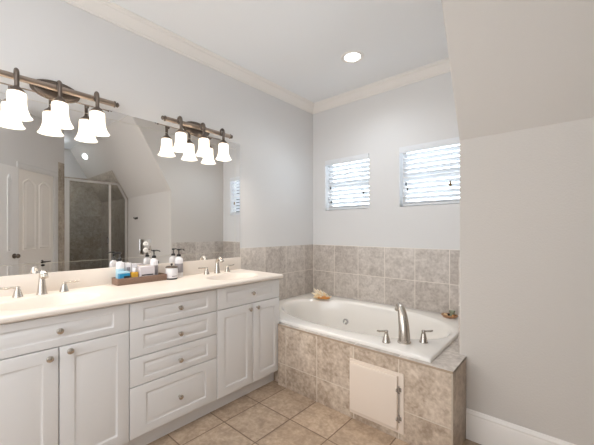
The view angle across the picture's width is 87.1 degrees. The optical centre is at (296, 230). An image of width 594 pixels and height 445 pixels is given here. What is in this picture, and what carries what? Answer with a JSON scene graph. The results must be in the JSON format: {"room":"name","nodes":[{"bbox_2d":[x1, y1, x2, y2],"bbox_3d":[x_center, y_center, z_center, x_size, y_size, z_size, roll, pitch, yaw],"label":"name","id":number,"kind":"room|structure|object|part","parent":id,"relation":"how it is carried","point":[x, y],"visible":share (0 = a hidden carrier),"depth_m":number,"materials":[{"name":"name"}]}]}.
{"room":"bathroom","nodes":[
{"label":"bathroom","id":0,"kind":"room"},
{"bbox_2d":[0,0,312,322],"bbox_3d":[-1.178,-0.121,2.319,0.100,2.775,4.340,0,0,41],"label":"wall","id":1,"kind":"structure","parent":0,"point":[55,40],"depth_m":2.52,"materials":[{"name":"white paint"}]},
{"bbox_2d":[0,67,118,136],"bbox_3d":[-1.401,-0.760,1.844,0.187,0.297,0.670,0,0,41],"label":"vanity light","id":2,"kind":"object","parent":1,"relation":"attached to","point":[60,94],"visible":1,"depth_m":1.82,"materials":[{"name":"white glass"}]},
{"bbox_3d":[-1.524,-0.826,1.694,0.065,0.114,0.022,0,0,41],"label":"scroll arm","id":3,"kind":"part","parent":2,"relation":"part of","materials":[{"name":"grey metal"}]},
{"bbox_3d":[-1.509,-0.679,1.682,0.136,0.134,0.136,0,0,41],"label":"lamp shade","id":4,"kind":"part","parent":2,"relation":"part of","materials":[{"name":"white glass"}]},
{"bbox_3d":[-1.464,-0.847,1.899,0.021,0.124,0.250,0,0,41],"label":"plate","id":5,"kind":"part","parent":2,"relation":"part of","materials":[{"name":"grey metal"}]},
{"bbox_3d":[-1.399,-0.826,1.837,0.065,0.114,0.022,0,0,41],"label":"scroll arm","id":6,"kind":"part","parent":2,"relation":"part of","materials":[{"name":"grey metal"}]},
{"bbox_3d":[-1.385,-0.679,1.824,0.136,0.134,0.136,0,0,41],"label":"lamp shade","id":7,"kind":"part","parent":2,"relation":"part of","materials":[{"name":"white glass"}]},
{"bbox_3d":[-1.273,-0.826,1.981,0.065,0.114,0.022,0,0,41],"label":"scroll arm","id":8,"kind":"part","parent":2,"relation":"part of","materials":[{"name":"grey metal"}]},
{"bbox_3d":[-1.258,-0.679,1.969,0.136,0.134,0.136,0,0,41],"label":"lamp shade","id":9,"kind":"part","parent":2,"relation":"part of","materials":[{"name":"white glass"}]},
{"bbox_2d":[0,82,239,275],"bbox_3d":[-1.143,-0.282,2.277,0.006,1.068,1.822,0,0,41],"label":"wall mirror","id":10,"kind":"object","parent":1,"relation":"attached to","point":[72,199],"visible":1,"depth_m":2.10,"materials":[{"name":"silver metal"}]},
{"bbox_2d":[140,239,150,254],"bbox_3d":[-1.115,0.120,2.300,0.008,0.115,0.080,0,0,41],"label":"wall outlet","id":11,"kind":"object","parent":10,"relation":"attached to","point":[145,244],"visible":1,"depth_m":2.30,"materials":[{"name":"silver plastic"}]},
{"bbox_2d":[0,257,240,296],"bbox_3d":[-1.143,0.308,2.268,0.020,0.112,1.839,0,0,41],"label":"backsplash","id":12,"kind":"structure","parent":1,"relation":"attached to","point":[28,283],"depth_m":2.00,"materials":[{"name":"beige stone"}]},
{"bbox_2d":[62,0,313,113],"bbox_3d":[-1.120,-1.465,2.243,0.088,0.088,4.100,0,0,41],"label":"trim","id":13,"kind":"structure","parent":1,"relation":"attached to","point":[107,10],"depth_m":2.48,"materials":[{"name":"white paint"}]},
{"bbox_2d":[161,115,232,160],"bbox_3d":[-0.775,-0.760,2.561,0.187,0.297,0.658,0,0,41],"label":"vanity light","id":14,"kind":"object","parent":1,"relation":"attached to","point":[196,129],"visible":1,"depth_m":2.53,"materials":[{"name":"white glass"}]},
{"bbox_3d":[-0.903,-0.826,2.405,0.065,0.114,0.022,0,0,41],"label":"scroll arm","id":15,"kind":"part","parent":14,"relation":"part of","materials":[{"name":"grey metal"}]},
{"bbox_3d":[-0.889,-0.679,2.392,0.136,0.134,0.136,0,0,41],"label":"lamp shade","id":16,"kind":"part","parent":14,"relation":"part of","materials":[{"name":"white glass"}]},
{"bbox_3d":[-0.838,-0.847,2.616,0.021,0.124,0.250,0,0,41],"label":"plate","id":17,"kind":"part","parent":14,"relation":"part of","materials":[{"name":"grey metal"}]},
{"bbox_3d":[-0.772,-0.826,2.555,0.065,0.114,0.022,0,0,41],"label":"scroll arm","id":18,"kind":"part","parent":14,"relation":"part of","materials":[{"name":"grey metal"}]},
{"bbox_3d":[-0.757,-0.679,2.543,0.136,0.134,0.136,0,0,41],"label":"lamp shade","id":19,"kind":"part","parent":14,"relation":"part of","materials":[{"name":"white glass"}]},
{"bbox_3d":[-0.647,-0.826,2.698,0.065,0.114,0.022,0,0,41],"label":"scroll arm","id":20,"kind":"part","parent":14,"relation":"part of","materials":[{"name":"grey metal"}]},
{"bbox_3d":[-0.632,-0.679,2.686,0.136,0.134,0.136,0,0,41],"label":"lamp shade","id":21,"kind":"part","parent":14,"relation":"part of","materials":[{"name":"white glass"}]},
{"bbox_2d":[240,244,312,299],"bbox_3d":[-0.172,0.483,3.389,0.008,0.626,1.124,0,0,41],"label":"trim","id":22,"kind":"structure","parent":1,"relation":"attached to","point":[295,262],"depth_m":3.45,"materials":[{"name":"tile"}]},
{"bbox_2d":[109,0,448,102],"bbox_3d":[0.670,-1.559,0.712,5.000,0.100,4.350,0,0,41],"label":"ceiling","id":23,"kind":"structure","parent":0,"point":[298,46],"depth_m":2.39,"materials":[{"name":"white paint"}]},
{"bbox_2d":[341,51,363,62],"bbox_3d":[0.482,-1.505,2.715,0.196,0.008,0.196,0,0,41],"label":"recessed light","id":24,"kind":"object","parent":23,"relation":"in","point":[350,56],"visible":1,"depth_m":2.71,"materials":[{"name":"white paint"}]},
{"bbox_2d":[147,380,480,444],"bbox_3d":[0.670,1.316,0.712,5.000,0.100,4.350,0,0,41],"label":"floor","id":25,"kind":"structure","parent":0,"point":[272,413],"depth_m":2.02,"materials":[{"name":"tile"}]},
{"bbox_2d":[0,303,128,444],"bbox_3d":[-1.317,0.832,1.643,0.573,0.868,0.628,0,0,41],"label":"base cabinet","id":26,"kind":"object","parent":25,"relation":"on","point":[64,378],"visible":0.98,"depth_m":1.50,"materials":[{"name":"white wood"}]},
{"bbox_3d":[-1.233,0.854,1.363,0.019,0.604,0.309,0,0,41],"label":"door","id":27,"kind":"part","parent":26,"relation":"part of","materials":[{"name":"white wood"}]},
{"bbox_3d":[-1.137,0.591,1.437,0.031,0.030,0.030,0,0,41],"label":"knob","id":28,"kind":"part","parent":26,"relation":"part of","materials":[{"name":"silver metal"}]},
{"bbox_3d":[-1.112,0.471,1.465,0.031,0.030,0.030,0,0,41],"label":"knob","id":29,"kind":"part","parent":26,"relation":"part of","materials":[{"name":"silver metal"}]},
{"bbox_3d":[-1.130,0.474,1.481,0.019,0.148,0.622,0,0,41],"label":"false drawer","id":30,"kind":"part","parent":26,"relation":"part of","materials":[{"name":"white wood"}]},
{"bbox_3d":[-1.086,0.576,1.495,0.031,0.030,0.030,0,0,41],"label":"knob","id":31,"kind":"part","parent":26,"relation":"part of","materials":[{"name":"silver metal"}]},
{"bbox_3d":[-1.027,0.854,1.599,0.019,0.604,0.309,0,0,41],"label":"door","id":32,"kind":"part","parent":26,"relation":"part of","materials":[{"name":"white wood"}]},
{"bbox_2d":[0,257,282,324],"bbox_3d":[-0.934,0.374,2.086,0.575,0.243,1.839,0,0,41],"label":"countertop","id":33,"kind":"structure","parent":26,"relation":"on","point":[94,289],"depth_m":1.88,"materials":[{"name":"beige stone"}]},
{"bbox_2d":[0,270,78,297],"bbox_3d":[-1.435,0.291,1.765,0.113,0.143,0.359,0,0,41],"label":"faucet","id":34,"kind":"object","parent":33,"relation":"on","point":[43,274],"visible":1,"depth_m":1.76,"materials":[{"name":"silver metal"}]},
{"bbox_3d":[-1.550,0.309,1.677,0.013,0.016,0.076,0,0,41],"label":"lever","id":35,"kind":"part","parent":34,"relation":"part of","materials":[{"name":"silver metal"}]},
{"bbox_3d":[-1.526,0.333,1.706,0.048,0.058,0.048,0,0,41],"label":"handle","id":36,"kind":"part","parent":34,"relation":"part of","materials":[{"name":"silver metal"}]},
{"bbox_3d":[-1.435,0.291,1.765,0.113,0.143,0.054,0,0,41],"label":"spout","id":37,"kind":"part","parent":34,"relation":"part of","materials":[{"name":"silver metal"}]},
{"bbox_3d":[-1.389,0.333,1.862,0.048,0.058,0.048,0,0,41],"label":"handle","id":38,"kind":"part","parent":34,"relation":"part of","materials":[{"name":"silver metal"}]},
{"bbox_2d":[112,273,166,285],"bbox_3d":[-1.105,0.340,2.202,0.114,0.045,0.332,0,0,41],"label":"tray","id":39,"kind":"object","parent":33,"relation":"on","point":[161,276],"visible":0.93,"depth_m":2.14,"materials":[{"name":"brown wood"}]},
{"bbox_2d":[113,252,123,278],"bbox_3d":[-1.203,0.251,2.113,0.051,0.211,0.064,0,0,18],"label":"pump bottle","id":40,"kind":"object","parent":39,"relation":"on","point":[119,265],"visible":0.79,"depth_m":2.10,"materials":[{"name":"white plastic"}]},
{"bbox_2d":[118,271,130,278],"bbox_3d":[-1.163,0.315,2.099,0.042,0.082,0.068,0,0,41],"label":"jar","id":41,"kind":"object","parent":39,"relation":"on","point":[121,274],"visible":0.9,"depth_m":2.08,"materials":[{"name":"blue plastic"}]},
{"bbox_3d":[-1.163,0.281,2.099,0.036,0.014,0.062,0,0,41],"label":"lid","id":42,"kind":"part","parent":41,"relation":"part of","materials":[{"name":"white plastic"}]},
{"bbox_2d":[124,263,130,271],"bbox_3d":[-1.174,0.291,2.162,0.035,0.130,0.034,0,0,41],"label":"carton","id":43,"kind":"object","parent":39,"relation":"on","point":[127,266],"visible":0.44,"depth_m":2.15,"materials":[{"name":"white cardboard"}]},
{"bbox_2d":[130,267,137,277],"bbox_3d":[-1.120,0.305,2.146,0.030,0.101,0.046,0,0,41],"label":"perfume bottle","id":44,"kind":"object","parent":39,"relation":"on","point":[133,273],"visible":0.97,"depth_m":2.13,"materials":[{"name":"yellow glass"}]},
{"bbox_2d":[131,263,136,271],"bbox_3d":[-1.147,0.294,2.196,0.029,0.124,0.036,0,0,41],"label":"carton","id":45,"kind":"object","parent":39,"relation":"on","point":[133,265],"visible":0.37,"depth_m":2.19,"materials":[{"name":"white cardboard"}]},
{"bbox_2d":[137,265,154,276],"bbox_3d":[-1.067,0.303,2.209,0.045,0.105,0.104,0,0,41],"label":"tissue box","id":46,"kind":"object","parent":39,"relation":"on","point":[142,270],"visible":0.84,"depth_m":2.19,"materials":[{"name":"grey cardboard"}]},
{"bbox_2d":[150,250,160,274],"bbox_3d":[-1.049,0.248,2.299,0.055,0.216,0.065,0,0,22],"label":"pump bottle","id":47,"kind":"object","parent":39,"relation":"on","point":[153,261],"visible":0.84,"depth_m":2.28,"materials":[{"name":"white plastic"}]},
{"bbox_2d":[165,263,177,279],"bbox_3d":[-0.938,0.303,2.338,0.088,0.118,0.088,0,0,41],"label":"canister","id":48,"kind":"object","parent":33,"relation":"on","point":[171,271],"visible":0.96,"depth_m":2.31,"materials":[{"name":"white ceramic"}]},
{"bbox_2d":[175,249,183,276],"bbox_3d":[-0.928,0.252,2.455,0.063,0.221,0.066,0,0,12],"label":"pump bottle","id":49,"kind":"object","parent":33,"relation":"on","point":[178,260],"visible":0.86,"depth_m":2.43,"materials":[{"name":"white plastic"}]},
{"bbox_2d":[198,256,233,274],"bbox_3d":[-0.661,0.291,2.651,0.113,0.143,0.359,0,0,41],"label":"faucet","id":50,"kind":"object","parent":33,"relation":"on","point":[217,269],"visible":1,"depth_m":2.65,"materials":[{"name":"silver metal"}]},
{"bbox_3d":[-0.661,0.291,2.651,0.113,0.143,0.054,0,0,41],"label":"spout","id":51,"kind":"part","parent":50,"relation":"part of","materials":[{"name":"silver metal"}]},
{"bbox_2d":[125,289,216,444],"bbox_3d":[-0.925,0.832,2.092,0.573,0.868,0.565,0,0,41],"label":"base cabinet","id":52,"kind":"object","parent":25,"relation":"on","point":[173,339],"visible":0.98,"depth_m":1.89,"materials":[{"name":"white wood"}]},
{"bbox_3d":[-0.739,1.012,1.929,0.019,0.283,0.561,0,0,41],"label":"drawer","id":53,"kind":"part","parent":52,"relation":"part of","materials":[{"name":"white wood"}]},
{"bbox_3d":[-0.739,0.788,1.929,0.019,0.157,0.561,0,0,41],"label":"drawer","id":54,"kind":"part","parent":52,"relation":"part of","materials":[{"name":"white wood"}]},
{"bbox_3d":[-0.739,0.629,1.929,0.019,0.154,0.561,0,0,41],"label":"drawer","id":55,"kind":"part","parent":52,"relation":"part of","materials":[{"name":"white wood"}]},
{"bbox_3d":[-0.739,0.475,1.929,0.019,0.146,0.561,0,0,41],"label":"drawer","id":56,"kind":"part","parent":52,"relation":"part of","materials":[{"name":"white wood"}]},
{"bbox_2d":[211,279,278,411],"bbox_3d":[-0.538,0.832,2.534,0.573,0.868,0.610,0,0,41],"label":"base cabinet","id":57,"kind":"object","parent":25,"relation":"on","point":[247,314],"visible":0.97,"depth_m":2.33,"materials":[{"name":"white wood"}]},
{"bbox_3d":[-0.447,0.854,2.264,0.019,0.604,0.318,0,0,41],"label":"door","id":58,"kind":"part","parent":57,"relation":"part of","materials":[{"name":"white wood"}]},
{"bbox_3d":[-0.352,0.474,2.372,0.019,0.148,0.606,0,0,41],"label":"false drawer","id":59,"kind":"part","parent":57,"relation":"part of","materials":[{"name":"white wood"}]},
{"bbox_3d":[-0.246,0.854,2.493,0.019,0.604,0.284,0,0,41],"label":"door","id":60,"kind":"part","parent":57,"relation":"part of","materials":[{"name":"white wood"}]},
{"bbox_2d":[274,323,465,444],"bbox_3d":[0.622,1.017,2.642,1.586,0.498,1.186,0,0,41],"label":"tub surround","id":61,"kind":"object","parent":25,"relation":"on","point":[413,401],"visible":1,"depth_m":1.96,"materials":[{"name":"tile"}]},
{"bbox_3d":[0.345,0.774,2.134,1.333,0.013,0.004,0,0,41],"label":"edge trim","id":62,"kind":"part","parent":61,"relation":"part of","materials":[{"name":"beige tile"}]},
{"bbox_2d":[279,292,457,362],"bbox_3d":[0.486,0.954,2.807,1.745,0.417,1.117,0,0,41],"label":"bathtub","id":63,"kind":"object","parent":61,"relation":"on","point":[350,319],"visible":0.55,"depth_m":2.92,"materials":[{"name":"white ceramic"}]},
{"bbox_2d":[312,289,331,298],"bbox_3d":[0.254,0.686,3.385,0.206,0.122,0.136,0,0,36],"label":"shell","id":64,"kind":"object","parent":63,"relation":"on","point":[318,294],"visible":1,"depth_m":3.36,"materials":[{"name":"beige"}]},
{"bbox_2d":[377,303,432,344],"bbox_3d":[0.719,0.623,2.138,0.374,0.243,0.201,0,0,0],"label":"tub faucet","id":65,"kind":"object","parent":63,"relation":"on","point":[403,324],"visible":1,"depth_m":2.07,"materials":[{"name":"silver metal"}]},
{"bbox_3d":[0.595,0.703,2.081,0.054,0.083,0.054,0,0,0],"label":"handle","id":66,"kind":"part","parent":65,"relation":"part of","materials":[{"name":"silver metal"}]},
{"bbox_3d":[0.714,0.623,2.138,0.088,0.243,0.201,0,0,0],"label":"spout","id":67,"kind":"part","parent":65,"relation":"part of","materials":[{"name":"silver metal"}]},
{"bbox_3d":[0.843,0.703,2.081,0.054,0.083,0.054,0,0,0],"label":"handle","id":68,"kind":"part","parent":65,"relation":"part of","materials":[{"name":"silver metal"}]},
{"bbox_2d":[441,313,457,318],"bbox_3d":[1.307,0.731,2.672,0.131,0.026,0.102,0,0,41],"label":"soap dish","id":69,"kind":"object","parent":63,"relation":"on","point":[442,314],"visible":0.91,"depth_m":2.65,"materials":[{"name":"brown wood"}]},
{"bbox_2d":[449,310,454,315],"bbox_3d":[1.327,0.711,2.670,0.052,0.050,0.052,0,0,41],"label":"votive holder","id":70,"kind":"object","parent":69,"relation":"in","point":[452,312],"visible":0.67,"depth_m":2.66,"materials":[{"name":"green glass"}]},
{"bbox_3d":[0.481,1.042,1.993,0.331,0.321,0.020,0,0,41],"label":"panel door","id":71,"kind":"part","parent":61,"relation":"part of","materials":[{"name":"beige paint"}]},
{"bbox_3d":[0.499,1.044,1.995,0.375,0.363,0.006,0,0,41],"label":"access panel","id":72,"kind":"part","parent":61,"relation":"part of","materials":[{"name":"beige paint"}]},
{"bbox_2d":[313,71,459,249],"bbox_3d":[0.974,-0.121,3.228,1.946,2.775,0.140,0,0,41],"label":"wall","id":73,"kind":"structure","parent":0,"point":[423,111],"depth_m":3.19,"materials":[{"name":"white paint"}]},
{"bbox_2d":[330,159,368,210],"bbox_3d":[0.620,-0.528,3.584,0.570,0.588,0.040,0,0,41],"label":"window","id":74,"kind":"structure","parent":73,"relation":"in","point":[366,159],"depth_m":3.61,"materials":[{"name":"white paint"}]},
{"bbox_2d":[325,153,368,209],"bbox_3d":[0.566,-0.531,3.522,0.566,0.579,0.070,0,0,41],"label":"window blind","id":75,"kind":"object","parent":74,"relation":"attached to","point":[361,157],"visible":0.88,"depth_m":3.51,"materials":[{"name":"white plastic"}]},
{"bbox_3d":[0.572,-0.513,3.530,0.381,0.518,0.050,0,0,41],"label":"ladder cord","id":76,"kind":"part","parent":75,"relation":"part of","materials":[{"name":"white fabric"}]},
{"bbox_3d":[0.580,-0.251,3.525,0.532,0.018,0.048,0,0,41],"label":"rail","id":77,"kind":"part","parent":75,"relation":"part of","materials":[{"name":"white plastic"}]},
{"bbox_3d":[0.717,-0.599,3.364,0.002,0.346,0.002,0,0,41],"label":"pull cord","id":78,"kind":"part","parent":75,"relation":"part of","materials":[{"name":"white fabric"}]},
{"bbox_2d":[313,57,450,113],"bbox_3d":[0.861,-1.465,3.175,1.846,0.088,0.088,0,0,41],"label":"trim","id":79,"kind":"structure","parent":73,"relation":"attached to","point":[442,66],"depth_m":3.14,"materials":[{"name":"white paint"}]},
{"bbox_2d":[313,244,459,314],"bbox_3d":[0.887,0.483,3.205,1.830,0.626,0.008,0,0,41],"label":"tile backsplash","id":80,"kind":"structure","parent":73,"relation":"attached to","point":[415,278],"depth_m":3.14,"materials":[{"name":"tile"}]},
{"bbox_2d":[403,144,459,206],"bbox_3d":[1.300,-0.528,2.990,0.569,0.588,0.040,0,0,41],"label":"window","id":81,"kind":"structure","parent":73,"relation":"in","point":[456,144],"depth_m":3.12,"materials":[{"name":"white paint"}]},
{"bbox_2d":[399,137,459,205],"bbox_3d":[1.246,-0.531,2.928,0.565,0.579,0.070,0,0,41],"label":"window blind","id":82,"kind":"object","parent":81,"relation":"attached to","point":[452,141],"visible":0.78,"depth_m":2.92,"materials":[{"name":"white plastic"}]},
{"bbox_3d":[1.260,-0.251,2.930,0.531,0.018,0.048,0,0,41],"label":"rail","id":83,"kind":"part","parent":82,"relation":"part of","materials":[{"name":"white plastic"}]},
{"bbox_3d":[1.372,-0.603,2.792,0.002,0.338,0.002,0,0,41],"label":"pull cord","id":84,"kind":"part","parent":82,"relation":"part of","materials":[{"name":"white plastic"}]},
{"bbox_2d":[441,0,593,444],"bbox_3d":[2.220,-0.121,1.113,2.914,2.775,1.406,0,0,41],"label":"wall","id":85,"kind":"structure","parent":0,"point":[522,71],"depth_m":1.66,"materials":[{"name":"beige paint"}]},
{"bbox_2d":[458,257,459,353],"bbox_3d":[1.298,0.483,2.278,0.008,0.626,0.864,0,0,41],"label":"trim","id":86,"kind":"structure","parent":85,"relation":"attached to","point":[459,257],"depth_m":1.95,"materials":[{"name":"tile"}]},
{"bbox_2d":[466,408,575,444],"bbox_3d":[1.576,1.176,1.433,1.441,0.180,0.016,0,0,41],"label":"baseboard","id":87,"kind":"structure","parent":85,"relation":"attached to","point":[483,429],"depth_m":1.79,"materials":[{"name":"white paint"}]}
]}

